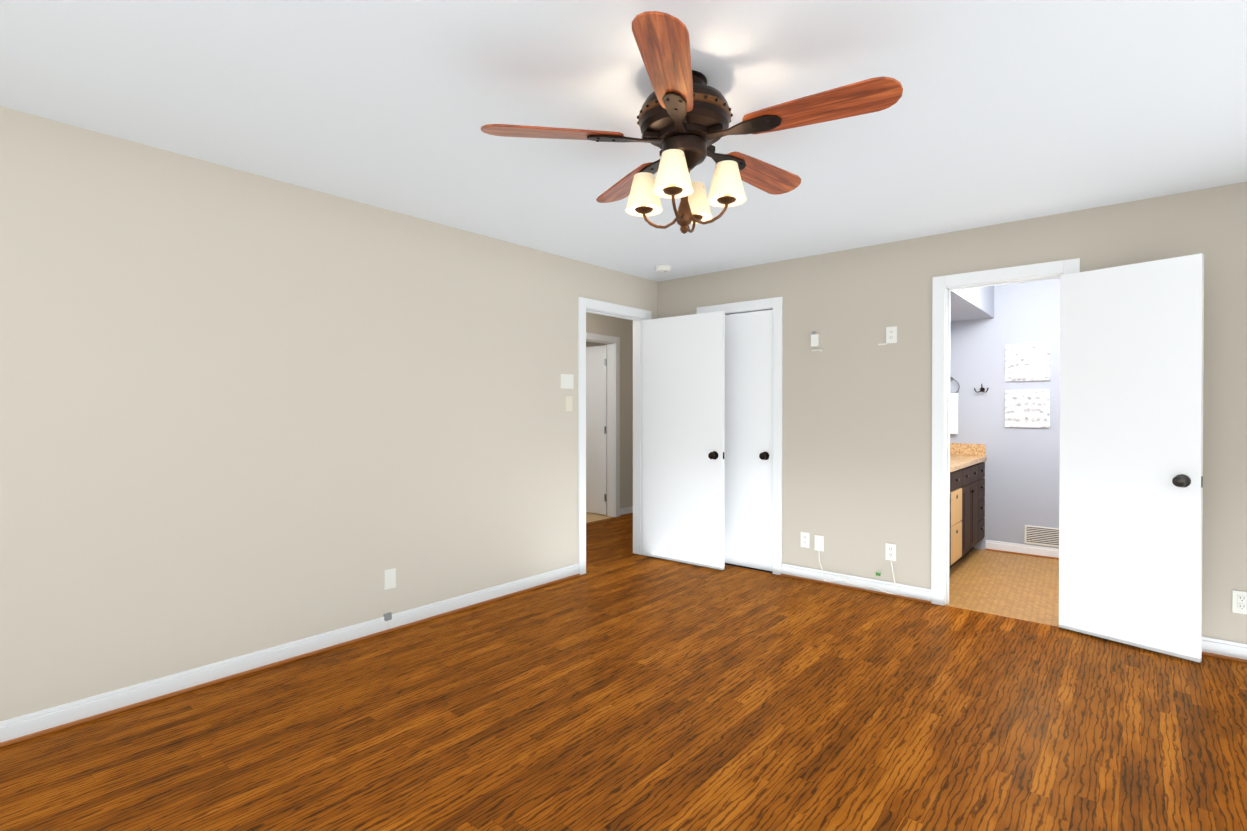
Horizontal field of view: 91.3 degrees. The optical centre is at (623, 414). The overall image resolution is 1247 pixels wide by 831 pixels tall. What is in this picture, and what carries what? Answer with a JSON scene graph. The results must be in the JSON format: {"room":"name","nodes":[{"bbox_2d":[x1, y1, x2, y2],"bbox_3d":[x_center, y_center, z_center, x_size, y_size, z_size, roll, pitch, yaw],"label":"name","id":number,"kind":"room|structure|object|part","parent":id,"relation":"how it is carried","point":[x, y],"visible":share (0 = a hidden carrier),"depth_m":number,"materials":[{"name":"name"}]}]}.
{"room":"empty bedroom","nodes":[
{"label":"empty bedroom","id":0,"kind":"room"},
{"bbox_2d":[0,106,656,720],"bbox_3d":[-0.764,0.032,4.332,0.120,2.440,7.860,0,0,40],"label":"wall","id":1,"kind":"structure","parent":0,"point":[242,412],"depth_m":2.96,"materials":[{"name":"beige paint"}]},
{"bbox_2d":[385,568,395,589],"bbox_3d":[-1.360,0.957,3.545,0.010,0.114,0.070,0,0,40],"label":"electrical outlet","id":2,"kind":"object","parent":1,"relation":"attached to","point":[390,578],"visible":1,"depth_m":3.54,"materials":[{"name":"white plastic"}]},
{"bbox_2d":[561,374,573,388],"bbox_3d":[-0.439,-0.250,4.644,0.028,0.110,0.136,0,0,40],"label":"keypad","id":3,"kind":"object","parent":1,"relation":"attached to","point":[567,381],"visible":0.88,"depth_m":4.64,"materials":[{"name":"white plastic"}]},
{"bbox_2d":[566,396,571,410],"bbox_3d":[-0.423,-0.080,4.657,0.020,0.114,0.070,0,0,40],"label":"light switch","id":4,"kind":"object","parent":1,"relation":"attached to","point":[568,403],"visible":1,"depth_m":4.65,"materials":[{"name":"beige plastic"}]},
{"bbox_2d":[0,506,1246,747],"bbox_3d":[0.367,1.212,3.385,5.760,0.092,7.620,0,0,40],"label":"baseboard","id":5,"kind":"structure","parent":1,"relation":"attached to","point":[42,722],"depth_m":3.16,"materials":[{"name":"white paint"}]},
{"bbox_2d":[384,612,391,628],"bbox_3d":[-1.367,1.200,3.526,0.022,0.095,0.044,0,0,40],"label":"wall jack","id":6,"kind":"object","parent":5,"relation":"attached to","point":[387,616],"visible":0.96,"depth_m":3.52,"materials":[{"name":"grey plastic"}]},
{"bbox_2d":[643,311,724,569],"bbox_3d":[0.486,0.208,5.093,0.802,2.055,0.167,0,0,39],"label":"hall door","id":7,"kind":"structure","parent":1,"relation":"in","point":[684,439],"depth_m":5.05,"materials":[{"name":"white paint"}]},
{"bbox_2d":[586,512,612,522],"bbox_3d":[-1.196,1.255,7.660,2.140,0.050,3.340,0,0,40],"label":"floor","id":8,"kind":"structure","parent":0,"point":[591,517],"depth_m":7.27,"materials":[{"name":"beige carpet"}]},
{"bbox_2d":[586,312,632,507],"bbox_3d":[-1.107,0.020,6.190,0.120,2.440,5.460,0,0,40],"label":"wall","id":9,"kind":"structure","parent":0,"point":[621,328],"depth_m":7.41,"materials":[{"name":"beige paint"}]},
{"bbox_2d":[586,345,606,514],"bbox_3d":[-0.484,0.191,7.638,0.782,2.055,0.167,0,1,42],"label":"hall door","id":10,"kind":"structure","parent":9,"relation":"in","point":[596,429],"depth_m":7.47,"materials":[{"name":"white paint"}]},
{"bbox_2d":[0,514,1246,830],"bbox_3d":[0.413,1.284,3.347,5.880,0.050,7.860,0,0,40],"label":"floor","id":11,"kind":"structure","parent":0,"point":[618,686],"depth_m":2.44,"materials":[{"name":"brown wood"}]},
{"bbox_2d":[0,0,1246,281],"bbox_3d":[-0.405,-1.216,4.020,8.020,0.060,7.860,0,0,40],"label":"ceiling","id":12,"kind":"structure","parent":0,"point":[1006,110],"depth_m":2.29,"materials":[{"name":"white paint"}]},
{"bbox_2d":[654,265,671,272],"bbox_3d":[0.320,-1.172,4.927,0.140,0.040,0.140,0,0,40],"label":"smoke detector","id":13,"kind":"object","parent":12,"relation":"attached to","point":[662,268],"visible":1,"depth_m":4.88,"materials":[{"name":"white plastic"}]},
{"bbox_2d":[481,11,902,233],"bbox_3d":[0.257,-0.905,2.165,1.338,0.536,1.325,0,0,40],"label":"fan","id":14,"kind":"object","parent":12,"relation":"hanging from","point":[685,115],"visible":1,"depth_m":2.04,"materials":[{"name":"brown wood"}]},
{"bbox_3d":[-0.175,-0.967,2.105,0.625,0.040,0.146,0,0,-7],"label":"blade","id":15,"kind":"part","parent":14,"relation":"part of","materials":[{"name":"brown wood"}]},
{"bbox_3d":[0.051,-0.970,2.508,0.146,0.040,0.625,0,0,-25],"label":"blade","id":16,"kind":"part","parent":14,"relation":"part of","materials":[{"name":"brown wood"}]},
{"bbox_3d":[0.074,-0.800,2.204,0.134,0.124,0.134,0,1,40],"label":"lamp shade","id":17,"kind":"part","parent":14,"relation":"part of","materials":[{"name":"beige glass"}]},
{"bbox_3d":[0.138,-0.965,1.766,0.146,0.040,0.625,0,0,11],"label":"blade","id":18,"kind":"part","parent":14,"relation":"part of","materials":[{"name":"brown wood"}]},
{"bbox_3d":[0.163,-0.798,2.012,0.134,0.124,0.134,0,1,40],"label":"lamp shade","id":19,"kind":"part","parent":14,"relation":"part of","materials":[{"name":"beige glass"}]},
{"bbox_3d":[0.267,-0.800,2.293,0.134,0.124,0.134,0,1,40],"label":"lamp shade","id":20,"kind":"part","parent":14,"relation":"part of","materials":[{"name":"beige glass"}]},
{"bbox_3d":[0.356,-0.799,2.101,0.134,0.124,0.134,0,1,40],"label":"lamp shade","id":21,"kind":"part","parent":14,"relation":"part of","materials":[{"name":"beige glass"}]},
{"bbox_3d":[0.503,-0.969,2.418,0.625,0.040,0.146,0,1,-43],"label":"blade","id":22,"kind":"part","parent":14,"relation":"part of","materials":[{"name":"brown wood"}]},
{"bbox_3d":[0.557,-0.966,1.960,0.625,0.040,0.146,0,0,29],"label":"blade","id":23,"kind":"part","parent":14,"relation":"part of","materials":[{"name":"brown wood"}]},
{"bbox_2d":[657,182,1246,643],"bbox_3d":[2.035,0.034,4.129,4.420,2.440,0.120,0,0,40],"label":"wall","id":24,"kind":"structure","parent":0,"point":[857,446],"depth_m":4.15,"materials":[{"name":"beige paint"}]},
{"bbox_2d":[725,309,772,570],"bbox_3d":[0.927,0.206,4.970,0.616,2.060,0.101,0,0,40],"label":"closet door","id":25,"kind":"structure","parent":24,"relation":"in","point":[748,439],"depth_m":4.92,"materials":[{"name":"white paint"}]},
{"bbox_2d":[801,532,809,547],"bbox_3d":[1.373,0.950,4.608,0.070,0.114,0.010,0,0,40],"label":"electrical outlet","id":26,"kind":"object","parent":24,"relation":"attached to","point":[805,539],"visible":1,"depth_m":4.60,"materials":[{"name":"white plastic"}]},
{"bbox_2d":[815,535,823,551],"bbox_3d":[1.458,0.961,4.538,0.070,0.114,0.007,0,0,40],"label":"electrical outlet","id":27,"kind":"object","parent":24,"relation":"attached to","point":[819,542],"visible":1,"depth_m":4.53,"materials":[{"name":"white plastic"}]},
{"bbox_2d":[818,549,897,593],"bbox_3d":[1.653,1.103,4.327,0.577,0.243,0.068,0,0,40],"label":"cord","id":28,"kind":"object","parent":27,"relation":"attached to","point":[878,574],"visible":0.98,"depth_m":4.29,"materials":[{"name":"white plastic"}]},
{"bbox_2d":[811,331,885,351],"bbox_3d":[1.611,-0.540,4.386,0.533,0.153,0.028,0,0,40],"label":"sensor","id":29,"kind":"object","parent":24,"relation":"attached to","point":[814,340],"visible":1,"depth_m":4.53,"materials":[{"name":"white plastic"}]},
{"bbox_2d":[885,543,895,560],"bbox_3d":[1.847,0.953,4.208,0.070,0.114,0.010,0,0,40],"label":"electrical outlet","id":30,"kind":"object","parent":24,"relation":"attached to","point":[890,550],"visible":1,"depth_m":4.21,"materials":[{"name":"white plastic"}]},
{"bbox_2d":[886,326,896,343],"bbox_3d":[1.847,-0.547,4.198,0.070,0.114,0.010,0,0,40],"label":"light switch","id":31,"kind":"object","parent":24,"relation":"attached to","point":[891,334],"visible":1,"depth_m":4.19,"materials":[{"name":"white plastic"}]},
{"bbox_2d":[1059,253,1203,662],"bbox_3d":[2.734,0.219,3.318,0.167,2.055,0.622,0,0,-35],"label":"bathroom door","id":32,"kind":"structure","parent":24,"relation":"in","point":[1131,450],"depth_m":3.27,"materials":[{"name":"white paint"}]},
{"bbox_2d":[1232,590,1246,613],"bbox_3d":[3.154,0.960,3.106,0.070,0.114,0.010,0,0,40],"label":"electrical outlet","id":33,"kind":"object","parent":24,"relation":"attached to","point":[1239,601],"visible":1,"depth_m":3.11,"materials":[{"name":"white plastic"}]},
{"bbox_2d":[950,286,993,321],"bbox_3d":[2.527,-1.032,5.015,0.619,0.320,1.878,0,0,40],"label":"ceiling soffit","id":34,"kind":"structure","parent":0,"point":[972,304],"depth_m":5.12,"materials":[{"name":"grey paint"}]},
{"bbox_2d":[945,548,1058,626],"bbox_3d":[2.901,1.275,4.715,1.840,0.050,2.120,0,0,40],"label":"floor","id":35,"kind":"structure","parent":0,"point":[1021,587],"depth_m":4.45,"materials":[{"name":"beige tile"}]},
{"bbox_2d":[950,459,986,567],"bbox_3d":[2.520,0.837,5.050,0.575,0.820,1.849,0,0,40],"label":"bathroom vanity","id":36,"kind":"object","parent":35,"relation":"on","point":[967,500],"depth_m":4.98,"materials":[{"name":"brown wood"}]},
{"bbox_2d":[950,455,985,470],"bbox_3d":[2.513,0.407,5.049,0.562,0.040,1.854,0,0,40],"label":"countertop","id":37,"kind":"structure","parent":36,"relation":"on","point":[955,460],"depth_m":5.20,"materials":[{"name":"beige stone"}]},
{"bbox_2d":[950,278,1059,549],"bbox_3d":[3.542,0.025,5.474,1.590,2.440,0.120,0,0,40],"label":"wall","id":38,"kind":"structure","parent":0,"point":[1022,473],"depth_m":5.44,"materials":[{"name":"grey"}]},
{"bbox_2d":[950,377,959,433],"bbox_3d":[3.085,-0.086,5.747,0.158,0.537,0.050,0,0,40],"label":"towel ring","id":39,"kind":"object","parent":38,"relation":"attached to","point":[953,413],"visible":0.56,"depth_m":5.71,"materials":[{"name":"silver metal"}]},
{"bbox_2d":[950,443,984,454],"bbox_3d":[3.108,0.328,5.747,0.531,0.110,0.020,0,0,40],"label":"backsplash","id":40,"kind":"structure","parent":38,"relation":"attached to","point":[955,448],"depth_m":5.66,"materials":[{"name":"beige stone"}]},
{"bbox_2d":[974,384,988,392],"bbox_3d":[3.279,-0.237,5.572,0.119,0.082,0.065,0,0,40],"label":"hook","id":41,"kind":"object","parent":38,"relation":"attached to","point":[982,389],"visible":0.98,"depth_m":5.58,"materials":[{"name":"black metal"}]},
{"bbox_2d":[1005,342,1049,380],"bbox_3d":[3.551,-0.460,5.358,0.330,0.330,0.039,0,0,40],"label":"plaque","id":42,"kind":"object","parent":38,"relation":"attached to","point":[1027,361],"visible":1,"depth_m":5.35,"materials":[{"name":"white wood"}]},
{"bbox_2d":[1005,389,1049,427],"bbox_3d":[3.551,-0.050,5.361,0.330,0.330,0.039,0,0,40],"label":"plaque","id":43,"kind":"object","parent":38,"relation":"attached to","point":[1027,408],"visible":1,"depth_m":5.35,"materials":[{"name":"white wood"}]},
{"bbox_2d":[1024,525,1058,546],"bbox_3d":[3.664,1.061,5.293,0.300,0.160,0.010,0,0,40],"label":"air vent","id":44,"kind":"object","parent":38,"relation":"in","point":[1045,536],"visible":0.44,"depth_m":5.30,"materials":[{"name":"white plastic"}]}
]}

